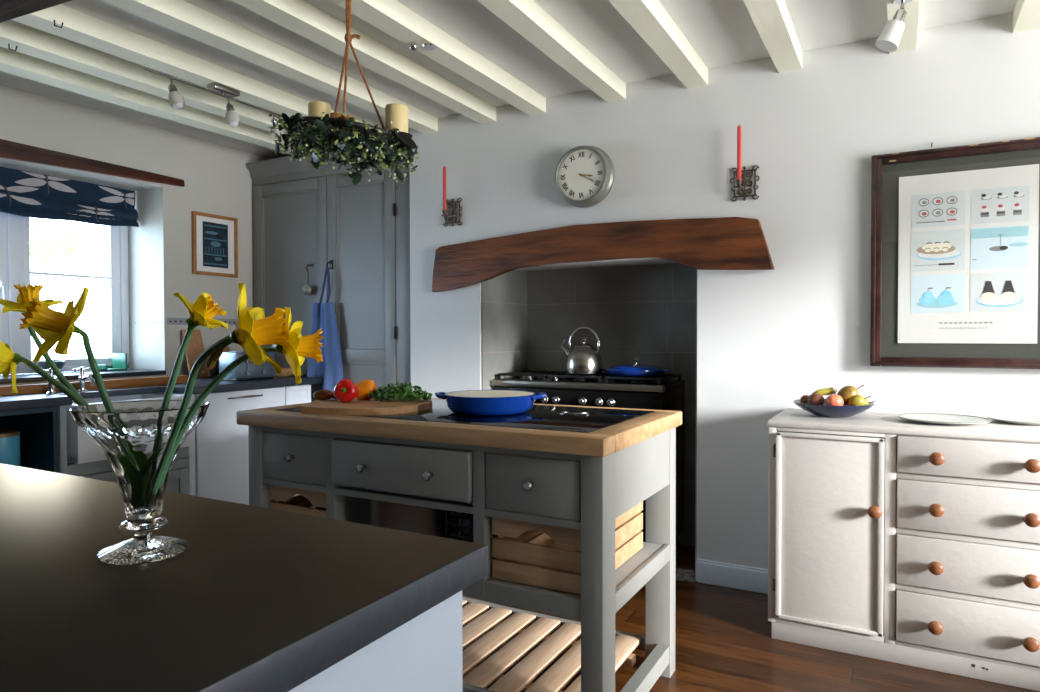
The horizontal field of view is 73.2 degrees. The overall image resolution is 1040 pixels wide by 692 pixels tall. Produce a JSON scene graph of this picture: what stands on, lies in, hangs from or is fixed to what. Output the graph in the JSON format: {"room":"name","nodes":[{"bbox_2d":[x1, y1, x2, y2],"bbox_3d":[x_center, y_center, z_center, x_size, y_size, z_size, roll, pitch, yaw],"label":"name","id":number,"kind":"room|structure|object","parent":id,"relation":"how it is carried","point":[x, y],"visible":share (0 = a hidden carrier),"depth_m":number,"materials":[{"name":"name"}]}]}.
{"room":"kitchen","nodes":[
{"label":"kitchen","id":0,"kind":"room"},
{"bbox_2d":[0,84,270,385],"bbox_3d":[-3.789,-0.053,1.878,0.550,2.435,8.450,0,1,29],"label":"wall","id":1,"kind":"structure","parent":0,"point":[216,177],"depth_m":4.32,"materials":[{"name":"paint"}]},
{"bbox_2d":[0,0,71,22],"bbox_3d":[-0.176,-1.167,1.482,6.150,0.060,0.229,0,1,29],"label":"cross beam","id":2,"kind":"structure","parent":1,"relation":"attached to","point":[9,9],"depth_m":2.37,"materials":[{"name":"wood"}]},
{"bbox_2d":[0,212,129,374],"bbox_3d":[-2.787,-0.400,3.871,0.106,1.113,1.280,0,1,29],"label":"window","id":3,"kind":"structure","parent":1,"relation":"in","point":[14,229],"depth_m":3.93,"materials":[{"name":"white paint"}]},
{"bbox_2d":[0,166,138,226],"bbox_3d":[-2.694,-0.827,3.819,0.070,0.255,1.243,0,1,29],"label":"blind","id":4,"kind":"object","parent":1,"relation":"attached to","point":[22,193],"visible":1,"depth_m":3.98,"materials":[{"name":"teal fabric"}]},
{"bbox_2d":[0,185,41,205],"bbox_3d":[-2.732,-0.808,3.730,0.045,0.127,0.335,0,1,29],"label":"print","id":5,"kind":"object","parent":4,"relation":"attached to","point":[10,195],"depth_m":3.79,"materials":[{"name":"grey"}]},
{"bbox_2d":[16,171,75,193],"bbox_3d":[-2.645,-0.902,3.915,0.014,0.104,0.335,0,1,29],"label":"print","id":6,"kind":"object","parent":4,"relation":"attached to","point":[27,182],"depth_m":3.89,"materials":[{"name":"grey"}]},
{"bbox_2d":[68,205,113,222],"bbox_3d":[-2.508,-0.785,4.133,0.044,0.121,0.335,0,1,29],"label":"print","id":7,"kind":"object","parent":4,"relation":"attached to","point":[78,213],"depth_m":4.11,"materials":[{"name":"grey"}]},
{"bbox_2d":[99,186,133,207],"bbox_3d":[-2.452,-0.899,4.261,0.018,0.111,0.221,0,1,29],"label":"print","id":8,"kind":"object","parent":4,"relation":"on","point":[109,197],"depth_m":4.25,"materials":[{"name":"grey"}]},
{"bbox_2d":[0,369,165,383],"bbox_3d":[-2.619,0.170,3.790,0.365,0.026,1.280,0,1,29],"label":"window sill","id":9,"kind":"structure","parent":1,"relation":"attached to","point":[35,377],"depth_m":3.93,"materials":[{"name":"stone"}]},
{"bbox_2d":[34,361,64,373],"bbox_3d":[-2.617,0.119,3.902,0.144,0.070,0.143,0,1,29],"label":"wire bowl","id":10,"kind":"object","parent":9,"relation":"on","point":[44,365],"visible":0.34,"depth_m":3.85,"materials":[{"name":"silver metal"}]},
{"bbox_2d":[97,353,126,370],"bbox_3d":[-2.468,0.096,4.215,0.140,0.104,0.132,0,1,29],"label":"plastic tray","id":11,"kind":"object","parent":9,"relation":"on","point":[119,360],"visible":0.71,"depth_m":4.24,"materials":[{"name":"teal"}]},
{"bbox_2d":[0,139,184,186],"bbox_3d":[-2.458,-0.983,3.698,0.030,0.102,1.513,0,1,29],"label":"lintel","id":12,"kind":"object","parent":1,"relation":"attached to","point":[11,150],"visible":1,"depth_m":3.77,"materials":[{"name":"wood"}]},
{"bbox_2d":[167,318,235,324],"bbox_3d":[-2.004,-0.157,4.550,0.008,0.042,0.625,0,1,29],"label":"wall strip","id":13,"kind":"object","parent":1,"relation":"attached to","point":[170,321],"visible":0.35,"depth_m":4.37,"materials":[{"name":"tile"}]},
{"bbox_2d":[191,211,237,277],"bbox_3d":[-1.984,-0.655,4.564,0.022,0.396,0.334,0,1,29],"label":"picture","id":14,"kind":"object","parent":1,"relation":"attached to","point":[214,237],"visible":1,"depth_m":4.56,"materials":[{"name":"paper"}]},
{"bbox_2d":[202,221,227,267],"bbox_3d":[-1.984,-0.657,4.566,0.003,0.287,0.190,0,1,29],"label":"print","id":15,"kind":"object","parent":14,"relation":"attached to","point":[214,233],"depth_m":4.56,"materials":[{"name":"blue"}]},
{"bbox_2d":[0,0,1016,158],"bbox_3d":[-0.952,-1.299,0.326,7.200,0.100,8.500,0,1,29],"label":"ceiling","id":16,"kind":"structure","parent":0,"point":[721,32],"depth_m":2.94,"materials":[{"name":"paint"}]},
{"bbox_2d":[0,47,305,154],"bbox_3d":[-3.238,-1.227,1.274,0.118,0.088,7.560,0,1,29],"label":"trim","id":17,"kind":"structure","parent":16,"relation":"attached to","point":[11,62],"depth_m":3.49,"materials":[{"name":"wood"}]},
{"bbox_2d":[0,20,337,145],"bbox_3d":[-2.979,-1.225,1.132,0.117,0.088,7.560,0,1,29],"label":"trim","id":18,"kind":"structure","parent":16,"relation":"attached to","point":[30,41],"depth_m":3.15,"materials":[{"name":"wood"}]},
{"bbox_2d":[11,4,374,139],"bbox_3d":[-2.708,-1.223,0.983,0.118,0.088,7.560,0,1,29],"label":"ceiling beam","id":19,"kind":"structure","parent":16,"relation":"attached to","point":[79,27],"depth_m":2.99,"materials":[{"name":"wood"}]},
{"bbox_2d":[144,67,282,138],"bbox_3d":[-1.403,-1.137,3.315,0.078,0.174,0.779,0,1,25],"label":"track light","id":20,"kind":"object","parent":19,"relation":"attached to","point":[176,100],"visible":0.92,"depth_m":3.30,"materials":[{"name":"silver metal"}]},
{"bbox_2d":[168,85,177,92],"bbox_3d":[-1.528,-1.131,3.086,0.038,0.038,0.039,0,1,29],"label":"socket","id":21,"kind":"object","parent":20,"relation":"attached to","point":[172,88],"depth_m":3.07,"materials":[{"name":"silver metal"}]},
{"bbox_2d":[226,104,233,110],"bbox_3d":[-1.385,-1.136,3.349,0.037,0.036,0.039,0,1,29],"label":"socket","id":22,"kind":"object","parent":20,"relation":"attached to","point":[229,107],"depth_m":3.33,"materials":[{"name":"silver metal"}]},
{"bbox_2d":[271,119,278,126],"bbox_3d":[-1.259,-1.143,3.595,0.036,0.044,0.044,0,1,-4],"label":"socket","id":23,"kind":"object","parent":20,"relation":"attached to","point":[274,122],"depth_m":3.58,"materials":[{"name":"silver metal"}]},
{"bbox_2d":[409,13,1039,578],"bbox_3d":[2.095,-0.087,3.064,5.875,2.435,0.710,0,1,29],"label":"wall","id":24,"kind":"structure","parent":0,"point":[767,340],"depth_m":3.27,"materials":[{"name":"paint"}]},
{"bbox_2d":[102,0,437,133],"bbox_3d":[-2.330,-1.220,0.764,0.106,0.088,7.540,0,1,29],"label":"ceiling beam","id":25,"kind":"structure","parent":24,"relation":"attached to","point":[180,16],"depth_m":2.95,"materials":[{"name":"wood"}]},
{"bbox_2d":[268,0,418,190],"bbox_3d":[-0.601,-0.875,2.436,0.494,0.670,0.494,1,1,33],"label":"chandelier","id":26,"kind":"object","parent":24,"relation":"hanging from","point":[320,137],"visible":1,"depth_m":2.37,"materials":[{"name":"green plant"}]},
{"bbox_2d":[308,101,330,117],"bbox_3d":[-0.729,-0.828,2.546,0.080,0.108,0.080,0,1,29],"label":"pillar candle","id":27,"kind":"object","parent":26,"relation":"on","point":[315,108],"visible":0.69,"depth_m":2.51,"materials":[{"name":"beige wax"}]},
{"bbox_2d":[385,103,408,132],"bbox_3d":[-0.428,-0.783,2.437,0.080,0.108,0.080,0,1,29],"label":"pillar candle","id":28,"kind":"object","parent":26,"relation":"on","point":[397,113],"visible":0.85,"depth_m":2.40,"materials":[{"name":"beige wax"}]},
{"bbox_2d":[231,0,495,123],"bbox_3d":[-1.987,-1.217,0.576,0.105,0.088,7.540,0,1,29],"label":"ceiling beam","id":29,"kind":"structure","parent":24,"relation":"attached to","point":[300,17],"depth_m":2.97,"materials":[{"name":"wood"}]},
{"bbox_2d":[409,42,436,50],"bbox_3d":[-0.394,-1.202,2.837,0.116,0.032,0.060,-1,1,-24],"label":"recessed light","id":30,"kind":"object","parent":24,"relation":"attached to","point":[413,46],"visible":1,"depth_m":2.82,"materials":[{"name":"silver metal"}]},
{"bbox_2d":[330,0,545,115],"bbox_3d":[-1.718,-1.215,0.429,0.106,0.088,7.540,0,1,29],"label":"ceiling beam","id":31,"kind":"structure","parent":24,"relation":"attached to","point":[392,17],"depth_m":2.94,"materials":[{"name":"wood"}]},
{"bbox_2d":[441,198,461,226],"bbox_3d":[-0.401,-0.761,3.962,0.132,0.158,0.093,0,1,29],"label":"candle sconce","id":32,"kind":"object","parent":24,"relation":"attached to","point":[444,212],"visible":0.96,"depth_m":3.98,"materials":[{"name":"brown metal"}]},
{"bbox_2d":[443,165,445,209],"bbox_3d":[-0.424,-0.880,3.944,0.020,0.274,0.020,0,1,29],"label":"taper candle","id":33,"kind":"object","parent":32,"relation":"on","point":[444,166],"visible":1,"depth_m":3.94,"materials":[{"name":"red wax"}]},
{"bbox_2d":[477,0,625,101],"bbox_3d":[-1.327,-1.212,0.214,0.106,0.088,7.540,0,1,29],"label":"trim","id":34,"kind":"structure","parent":24,"relation":"attached to","point":[526,17],"depth_m":2.87,"materials":[{"name":"wood"}]},
{"bbox_2d":[555,145,614,207],"bbox_3d":[0.323,-0.865,3.566,0.312,0.312,0.088,0,1,29],"label":"wall clock","id":35,"kind":"object","parent":24,"relation":"attached to","point":[584,175],"visible":1,"depth_m":3.54,"materials":[{"name":"grey metal"}]},
{"bbox_2d":[516,260,677,270],"bbox_3d":[0.470,-0.460,3.923,1.218,0.044,0.425,0,1,29],"label":"trim","id":36,"kind":"structure","parent":24,"relation":"attached to","point":[669,261],"depth_m":3.94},
{"bbox_2d":[432,217,773,291],"bbox_3d":[0.323,-0.464,3.609,1.876,0.316,0.050,0,1,29],"label":"beam","id":37,"kind":"structure","parent":24,"relation":"attached to","point":[724,243],"depth_m":3.50,"materials":[{"name":"brown wood"}]},
{"bbox_2d":[608,0,707,88],"bbox_3d":[-0.970,-1.209,0.018,0.104,0.088,7.540,0,1,29],"label":"trim","id":38,"kind":"structure","parent":24,"relation":"attached to","point":[649,19],"depth_m":2.81,"materials":[{"name":"wood"}]},
{"bbox_2d":[676,568,696,583],"bbox_3d":[0.335,1.130,3.694,1.230,0.026,0.160,0,1,29],"label":"trim","id":39,"kind":"structure","parent":24,"relation":"attached to","point":[685,575],"depth_m":3.42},
{"bbox_2d":[696,559,767,593],"bbox_3d":[2.188,1.084,2.618,3.066,0.108,0.022,0,1,29],"label":"baseboard","id":40,"kind":"structure","parent":24,"relation":"attached to","point":[741,577],"depth_m":3.26,"materials":[{"name":"white"}]},
{"bbox_2d":[730,165,759,201],"bbox_3d":[1.014,-0.746,3.186,0.132,0.158,0.093,0,1,29],"label":"candle sconce","id":41,"kind":"object","parent":24,"relation":"attached to","point":[738,182],"visible":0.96,"depth_m":3.21,"materials":[{"name":"brown metal"}]},
{"bbox_2d":[737,124,740,179],"bbox_3d":[0.991,-0.865,3.168,0.020,0.274,0.020,0,1,29],"label":"taper candle","id":42,"kind":"object","parent":41,"relation":"on","point":[739,126],"visible":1,"depth_m":3.16,"materials":[{"name":"red wax"}]},
{"bbox_2d":[743,0,801,72],"bbox_3d":[-0.607,-1.207,-0.181,0.105,0.088,7.540,0,1,29],"label":"ceiling beam","id":43,"kind":"structure","parent":24,"relation":"attached to","point":[771,19],"depth_m":2.74,"materials":[{"name":"wood"}]},
{"bbox_2d":[875,0,911,51],"bbox_3d":[1.305,-1.125,2.448,0.116,0.179,0.074,0,1,1],"label":"ceiling spotlight","id":44,"kind":"object","parent":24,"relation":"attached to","point":[889,39],"visible":1,"depth_m":2.43,"materials":[{"name":"silver metal"}]},
{"bbox_2d":[887,0,918,53],"bbox_3d":[-0.222,-1.204,-0.392,0.104,0.088,7.540,0,1,29],"label":"ceiling beam","id":45,"kind":"structure","parent":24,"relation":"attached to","point":[908,41],"depth_m":2.64,"materials":[{"name":"wood"}]},
{"bbox_2d":[870,137,1039,368],"bbox_3d":[1.781,-0.371,2.800,0.678,0.918,0.044,0,1,29],"label":"picture","id":46,"kind":"object","parent":24,"relation":"attached to","point":[955,230],"visible":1,"depth_m":2.81,"materials":[{"name":"paper"}]},
{"bbox_2d":[1013,0,1039,32],"bbox_3d":[0.151,-1.201,-0.597,0.105,0.088,7.540,0,1,29],"label":"ceiling beam","id":47,"kind":"structure","parent":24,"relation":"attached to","point":[1026,13],"depth_m":2.61,"materials":[{"name":"wood"}]},
{"bbox_2d":[462,543,1039,691],"bbox_3d":[-0.946,1.226,0.371,7.200,0.080,8.500,0,1,29],"label":"floor","id":48,"kind":"structure","parent":0,"point":[724,642],"depth_m":2.54,"materials":[{"name":"brown wood"}]},
{"bbox_2d":[0,406,58,472],"bbox_3d":[-2.490,0.705,2.972,0.645,0.873,0.673,0,1,29],"label":"open shelf unit","id":49,"kind":"object","parent":48,"relation":"on","point":[38,427],"visible":0.17,"depth_m":3.14,"materials":[{"name":"blue"}]},
{"bbox_2d":[0,430,20,466],"bbox_3d":[-2.279,0.495,3.068,0.153,0.241,0.153,0,1,29],"label":"tin","id":50,"kind":"object","parent":49,"relation":"on","point":[9,439],"visible":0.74,"depth_m":3.04,"materials":[{"name":"blue"}]},
{"bbox_2d":[0,393,71,410],"bbox_3d":[-2.476,0.247,2.974,0.698,0.040,0.725,0,1,29],"label":"countertop","id":51,"kind":"structure","parent":49,"relation":"on","point":[21,401],"depth_m":3.01,"materials":[{"name":"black stone"}]},
{"bbox_2d":[0,375,187,395],"bbox_3d":[-2.235,0.199,3.317,0.023,0.042,1.460,0,1,29],"label":"oak upstand","id":52,"kind":"object","parent":51,"relation":"on","point":[116,383],"visible":0.72,"depth_m":3.55,"materials":[{"name":"wood"}]},
{"bbox_2d":[58,406,66,473],"bbox_3d":[-2.316,0.699,3.279,0.655,0.873,0.028,0,1,29],"label":"panel","id":53,"kind":"object","parent":48,"relation":"on","point":[62,421],"visible":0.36,"depth_m":3.11,"materials":[{"name":"grey paint"}]},
{"bbox_2d":[67,447,188,494],"bbox_3d":[-2.164,0.830,3.565,0.649,0.600,0.611,0,1,29],"label":"base cabinet","id":54,"kind":"object","parent":48,"relation":"on","point":[178,477],"visible":0.19,"depth_m":3.58,"materials":[{"name":"grey paint"}]},
{"bbox_2d":[162,392,195,495],"bbox_3d":[-2.009,0.689,3.849,0.645,0.873,0.036,0,1,29],"label":"filler panel","id":55,"kind":"object","parent":48,"relation":"on","point":[191,469],"visible":0.14,"depth_m":3.69,"materials":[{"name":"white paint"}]},
{"bbox_2d":[194,387,284,504],"bbox_3d":[-1.833,0.683,4.133,0.680,0.873,0.610,0,1,29],"label":"dishwasher","id":56,"kind":"object","parent":48,"relation":"on","point":[221,444],"visible":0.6,"depth_m":3.88,"materials":[{"name":"grey paint"}]},
{"bbox_2d":[158,375,322,393],"bbox_3d":[-1.777,0.222,4.247,0.698,0.040,0.960,0,1,29],"label":"countertop","id":57,"kind":"structure","parent":56,"relation":"on","point":[200,383],"depth_m":4.03,"materials":[{"name":"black stone"}]},
{"bbox_2d":[66,393,190,463],"bbox_3d":[-2.028,0.394,3.501,0.402,0.270,0.574,0,1,29],"label":"farmhouse sink","id":58,"kind":"object","parent":57,"relation":"in","point":[81,449],"visible":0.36,"depth_m":3.19,"materials":[{"name":"white"}]},
{"bbox_2d":[36,385,157,393],"bbox_3d":[-2.282,0.229,3.629,0.408,0.030,0.606,0,1,29],"label":"ledge","id":59,"kind":"object","parent":58,"relation":"on","point":[148,385],"visible":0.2,"depth_m":3.62,"materials":[{"name":"brown wood"}]},
{"bbox_2d":[50,386,166,398],"bbox_3d":[-2.054,0.234,3.504,0.108,0.030,0.606,0,1,29],"label":"ledge","id":60,"kind":"object","parent":58,"relation":"on","point":[147,389],"visible":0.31,"depth_m":3.52,"materials":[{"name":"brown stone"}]},
{"bbox_2d":[44,368,60,393],"bbox_3d":[-2.169,0.164,3.250,0.077,0.120,0.133,-1,1,-42],"label":"tap","id":61,"kind":"object","parent":60,"relation":"on","point":[51,389],"visible":0.43,"depth_m":3.26,"materials":[{"name":"silver metal"}]},
{"bbox_2d":[73,367,94,391],"bbox_3d":[-2.102,0.162,3.373,0.077,0.120,0.133,-1,1,-42],"label":"tap","id":62,"kind":"object","parent":60,"relation":"on","point":[82,378],"visible":0.98,"depth_m":3.38,"materials":[{"name":"silver metal"}]},
{"bbox_2d":[181,330,208,377],"bbox_3d":[-2.033,0.049,4.384,0.097,0.302,0.130,0,1,29],"label":"chopping board","id":63,"kind":"object","parent":57,"relation":"on","point":[195,348],"visible":0.71,"depth_m":4.38,"materials":[{"name":"brown wood"}]},
{"bbox_2d":[216,360,218,375],"bbox_3d":[-1.883,0.131,4.429,0.080,0.134,0.040,0,1,29],"label":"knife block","id":64,"kind":"object","parent":57,"relation":"on","point":[217,361],"visible":0.07,"depth_m":4.42,"materials":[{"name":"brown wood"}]},
{"bbox_2d":[223,347,229,351],"bbox_3d":[-1.928,0.103,4.573,0.092,0.188,0.120,0,1,29],"label":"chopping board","id":65,"kind":"object","parent":57,"relation":"on","point":[226,349],"visible":0.2,"depth_m":4.61,"materials":[{"name":"brown wood"}]},
{"bbox_2d":[219,351,274,380],"bbox_3d":[-1.628,0.116,4.206,0.182,0.173,0.285,0,1,29],"label":"toaster","id":66,"kind":"object","parent":57,"relation":"on","point":[246,371],"visible":0.64,"depth_m":4.11,"materials":[{"name":"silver metal"}]},
{"bbox_2d":[274,368,292,376],"bbox_3d":[-1.529,0.171,4.493,0.180,0.050,0.180,0,1,29],"label":"wooden bowl","id":67,"kind":"object","parent":57,"relation":"on","point":[286,372],"visible":0.62,"depth_m":4.44,"materials":[{"name":"brown wood"}]},
{"bbox_2d":[0,463,487,691],"bbox_3d":[-1.403,0.715,1.169,2.626,0.915,0.876,0,1,29],"label":"countertop","id":68,"kind":"structure","parent":48,"relation":"on","point":[258,599],"depth_m":0.77,"materials":[{"name":"black stone"}]},
{"bbox_2d":[69,400,209,564],"bbox_3d":[-0.474,0.167,0.881,0.155,0.185,0.155,0,1,29],"label":"glass vase","id":69,"kind":"object","parent":68,"relation":"on","point":[133,438],"visible":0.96,"depth_m":0.85,"materials":[{"name":"clear glass"}]},
{"bbox_2d":[0,341,87,405],"bbox_3d":[-0.624,0.091,0.933,0.315,0.227,0.056,0,1,28],"label":"daffodil","id":70,"kind":"object","parent":69,"relation":"in","point":[9,360],"visible":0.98,"depth_m":0.98,"materials":[{"name":"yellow plant"}]},
{"bbox_2d":[0,283,88,404],"bbox_3d":[-0.613,0.057,0.972,0.323,0.297,0.083,0,1,29],"label":"daffodil","id":71,"kind":"object","parent":69,"relation":"in","point":[25,294],"visible":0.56,"depth_m":1.02,"materials":[{"name":"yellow plant"}]},
{"bbox_2d":[19,286,114,411],"bbox_3d":[-0.565,0.064,0.889,0.180,0.282,0.083,0,1,29],"label":"daffodil","id":72,"kind":"object","parent":69,"relation":"in","point":[52,326],"visible":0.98,"depth_m":0.90,"materials":[{"name":"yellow plant"}]},
{"bbox_2d":[160,292,227,409],"bbox_3d":[-0.416,0.067,0.889,0.101,0.268,0.058,0,1,19],"label":"daffodil","id":73,"kind":"object","parent":69,"relation":"in","point":[202,311],"visible":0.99,"depth_m":0.87,"materials":[{"name":"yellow plant"}]},
{"bbox_2d":[153,283,289,494],"bbox_3d":[-0.363,0.068,0.808,0.251,0.274,0.080,0,1,29],"label":"daffodil","id":74,"kind":"object","parent":69,"relation":"in","point":[252,330],"visible":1,"depth_m":0.76,"materials":[{"name":"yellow plant"}]},
{"bbox_2d":[206,343,230,368],"bbox_3d":[-0.349,0.008,0.816,0.053,0.040,0.013,1,1,39],"label":"sheath","id":75,"kind":"object","parent":74,"relation":"attached to","point":[215,355],"visible":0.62,"depth_m":0.82,"materials":[{"name":"brown"}]},
{"bbox_2d":[159,307,323,488],"bbox_3d":[-0.337,0.080,0.842,0.268,0.249,0.068,0,1,29],"label":"daffodil","id":76,"kind":"object","parent":69,"relation":"in","point":[301,346],"visible":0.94,"depth_m":0.79,"materials":[{"name":"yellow plant"}]},
{"bbox_2d":[284,384,310,495],"bbox_3d":[-1.651,0.676,4.502,0.645,0.873,0.207,0,1,29],"label":"base cabinet","id":77,"kind":"object","parent":48,"relation":"on","point":[298,394],"visible":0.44,"depth_m":4.34,"materials":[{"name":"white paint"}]},
{"bbox_2d":[308,384,317,507],"bbox_3d":[-1.583,0.673,4.641,0.630,0.873,0.098,0,1,29],"label":"filler panel","id":78,"kind":"object","parent":48,"relation":"on","point":[314,387],"visible":0.02,"depth_m":4.47,"materials":[{"name":"white wood"}]},
{"bbox_2d":[246,142,410,398],"bbox_3d":[-1.115,-0.069,4.748,1.367,2.352,0.676,0,1,29],"label":"tall cabinet","id":79,"kind":"object","parent":48,"relation":"on","point":[303,218],"depth_m":4.44,"materials":[{"name":"grey wood"}]},
{"bbox_2d":[302,268,310,294],"bbox_3d":[-1.386,-0.416,4.539,0.072,0.174,0.043,0,1,29],"label":"ladle","id":80,"kind":"object","parent":79,"relation":"hanging from","point":[306,289],"visible":1,"depth_m":4.53,"materials":[{"name":"grey metal"}]},
{"bbox_2d":[302,284,310,294],"bbox_3d":[-1.386,-0.364,4.538,0.072,0.070,0.040,0,1,29],"label":"bowl","id":81,"kind":"object","parent":80,"relation":"on","point":[306,289],"depth_m":4.52,"materials":[{"name":"grey metal"}]},
{"bbox_2d":[236,397,681,691],"bbox_3d":[-0.223,0.688,2.487,1.406,0.916,0.757,0,1,29],"label":"kitchen island","id":82,"kind":"object","parent":48,"relation":"on","point":[582,468],"visible":0.71,"depth_m":2.17,"materials":[{"name":"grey wood"}]},
{"bbox_2d":[269,485,325,517],"bbox_3d":[-0.651,0.583,2.664,0.296,0.190,0.495,0,1,29],"label":"wooden crate","id":83,"kind":"object","parent":82,"relation":"on","point":[285,500],"visible":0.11,"depth_m":2.47,"materials":[{"name":"brown wood"}]},
{"bbox_2d":[301,398,431,414],"bbox_3d":[-0.545,0.218,2.558,0.445,0.022,0.408,0,1,-5],"label":"chopping board","id":84,"kind":"object","parent":82,"relation":"on","point":[331,406],"visible":0.91,"depth_m":2.43,"materials":[{"name":"brown wood"}]},
{"bbox_2d":[313,389,332,399],"bbox_3d":[-0.747,0.185,2.666,0.079,0.040,0.052,0,1,-7],"label":"potato","id":85,"kind":"object","parent":84,"relation":"on","point":[325,394],"visible":1,"depth_m":2.65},
{"bbox_2d":[333,379,358,402],"bbox_3d":[-0.639,0.164,2.582,0.091,0.090,0.090,0,1,29],"label":"pepper","id":86,"kind":"object","parent":84,"relation":"on","point":[345,390],"visible":1,"depth_m":2.55,"materials":[{"name":"red food"}]},
{"bbox_2d":[356,379,376,399],"bbox_3d":[-0.591,0.169,2.675,0.094,0.082,0.085,0,1,29],"label":"pepper","id":87,"kind":"object","parent":84,"relation":"on","point":[365,387],"visible":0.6,"depth_m":2.65,"materials":[{"name":"orange food"}]},
{"bbox_2d":[369,381,431,401],"bbox_3d":[-0.448,0.168,2.634,0.237,0.075,0.129,0,1,-4],"label":"bunch","id":88,"kind":"object","parent":84,"relation":"on","point":[404,391],"visible":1,"depth_m":2.61,"materials":[{"name":"green plant"}]},
{"bbox_2d":[365,489,472,539],"bbox_3d":[-0.344,0.586,2.418,0.371,0.196,0.371,-1,1,-26],"label":"microwave","id":89,"kind":"object","parent":82,"relation":"on","point":[403,517],"visible":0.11,"depth_m":2.25,"materials":[{"name":"silver metal"}]},
{"bbox_2d":[446,503,472,541],"bbox_3d":[-0.119,0.597,2.267,0.136,0.175,0.266,0,1,29],"label":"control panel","id":90,"kind":"object","parent":82,"relation":"on","point":[465,522],"visible":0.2,"depth_m":2.19,"materials":[{"name":"black metal"}]},
{"bbox_2d":[435,390,545,415],"bbox_3d":[-0.103,0.196,2.439,0.318,0.070,0.318,-1,1,-39],"label":"pan","id":91,"kind":"object","parent":82,"relation":"on","point":[468,402],"visible":1,"depth_m":2.33,"materials":[{"name":"blue metal"}]},
{"bbox_2d":[492,501,642,594],"bbox_3d":[0.166,0.590,2.216,0.296,0.190,0.495,0,1,29],"label":"wooden crate","id":92,"kind":"object","parent":82,"relation":"on","point":[551,559],"visible":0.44,"depth_m":2.03,"materials":[{"name":"brown wood"}]},
{"bbox_2d":[491,542,669,612],"bbox_3d":[-0.221,0.710,2.476,1.358,0.056,0.585,0,1,29],"label":"shelf","id":93,"kind":"object","parent":82,"relation":"attached to","point":[634,573],"depth_m":2.13,"materials":[{"name":"grey paint"}]},
{"bbox_2d":[491,370,684,546],"bbox_3d":[0.378,0.637,3.953,1.010,0.962,0.478,0,1,29],"label":"range cooker","id":94,"kind":"object","parent":48,"relation":"on","point":[661,392],"visible":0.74,"depth_m":3.78,"materials":[{"name":"black metal"}]},
{"bbox_2d":[560,326,602,374],"bbox_3d":[0.353,0.024,3.885,0.213,0.265,0.212,0,1,-16],"label":"kettle","id":95,"kind":"object","parent":94,"relation":"on","point":[583,359],"visible":1,"depth_m":3.82,"materials":[{"name":"silver metal"}]},
{"bbox_2d":[493,376,684,388],"bbox_3d":[0.383,0.203,3.972,0.995,0.028,0.425,0,1,29],"label":"cooktop","id":96,"kind":"object","parent":94,"relation":"in","point":[668,383],"depth_m":3.85,"materials":[{"name":"black metal"}]},
{"bbox_2d":[602,358,670,376],"bbox_3d":[0.625,0.110,3.766,0.325,0.095,0.325,0,1,-16],"label":"casserole","id":97,"kind":"object","parent":94,"relation":"on","point":[629,370],"visible":1,"depth_m":3.65,"materials":[{"name":"metal"}]},
{"bbox_2d":[767,408,1039,690],"bbox_3d":[1.506,0.713,2.680,1.001,0.852,0.552,0,1,29],"label":"sideboard","id":98,"kind":"object","parent":48,"relation":"on","point":[892,538],"visible":1,"depth_m":2.49,"materials":[{"name":"beige paint"}]},
{"bbox_2d":[793,399,874,417],"bbox_3d":[1.270,0.256,2.844,0.304,0.056,0.304,0,1,29],"label":"fruit bowl","id":99,"kind":"object","parent":98,"relation":"on","point":[824,410],"visible":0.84,"depth_m":2.75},
{"bbox_2d":[800,395,809,403],"bbox_3d":[1.180,0.227,2.882,0.052,0.051,0.052,0,1,29],"label":"plum","id":100,"kind":"object","parent":99,"relation":"in","point":[803,399],"visible":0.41,"depth_m":2.87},
{"bbox_2d":[807,393,824,404],"bbox_3d":[1.191,0.223,2.819,0.064,0.063,0.064,0,1,29],"label":"plum","id":101,"kind":"object","parent":99,"relation":"in","point":[815,398],"visible":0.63,"depth_m":2.80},
{"bbox_2d":[812,387,834,395],"bbox_3d":[1.241,0.191,2.864,0.088,0.050,0.031,0,1,18],"label":"banana","id":102,"kind":"object","parent":99,"relation":"in","point":[826,391],"visible":0.73,"depth_m":2.85,"materials":[{"name":"yellow food"}]},
{"bbox_2d":[825,389,843,405],"bbox_3d":[1.240,0.213,2.763,0.066,0.086,0.066,0,1,29],"label":"apple","id":103,"kind":"object","parent":99,"relation":"in","point":[834,399],"visible":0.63,"depth_m":2.74,"materials":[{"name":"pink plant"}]},
{"bbox_2d":[837,385,863,404],"bbox_3d":[1.319,0.196,2.813,0.076,0.086,0.089,-1,1,-25],"label":"pear","id":104,"kind":"object","parent":99,"relation":"in","point":[847,392],"visible":0.62,"depth_m":2.79,"materials":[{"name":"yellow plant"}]},
{"bbox_2d":[848,395,870,405],"bbox_3d":[1.342,0.222,2.770,0.082,0.056,0.052,0,1,29],"label":"pear","id":105,"kind":"object","parent":99,"relation":"in","point":[857,400],"visible":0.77,"depth_m":2.76,"materials":[{"name":"yellow food"}]},
{"bbox_2d":[898,413,991,424],"bbox_3d":[1.591,0.278,2.635,0.303,0.018,0.303,0,1,29],"label":"dinner plate","id":106,"kind":"object","parent":98,"relation":"on","point":[932,418],"visible":1,"depth_m":2.67,"materials":[{"name":"grey ceramic"}]},
{"bbox_2d":[987,415,1039,424],"bbox_3d":[1.885,0.278,2.610,0.244,0.017,0.244,0,1,29],"label":"dinner plate","id":107,"kind":"object","parent":98,"relation":"on","point":[1013,419],"visible":1,"depth_m":2.66,"materials":[{"name":"grey ceramic"}]},
{"label":"outside","id":108,"kind":"structure","parent":0,"visible":0},
{"bbox_2d":[29,219,84,353],"bbox_3d":[-12.534,-1.180,18.741,1.331,4.320,1.602,0,1,29],"label":"tree","id":109,"kind":"object","parent":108,"point":[48,251],"visible":0.84,"depth_m":18.66,"materials":[{"name":"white plant"}]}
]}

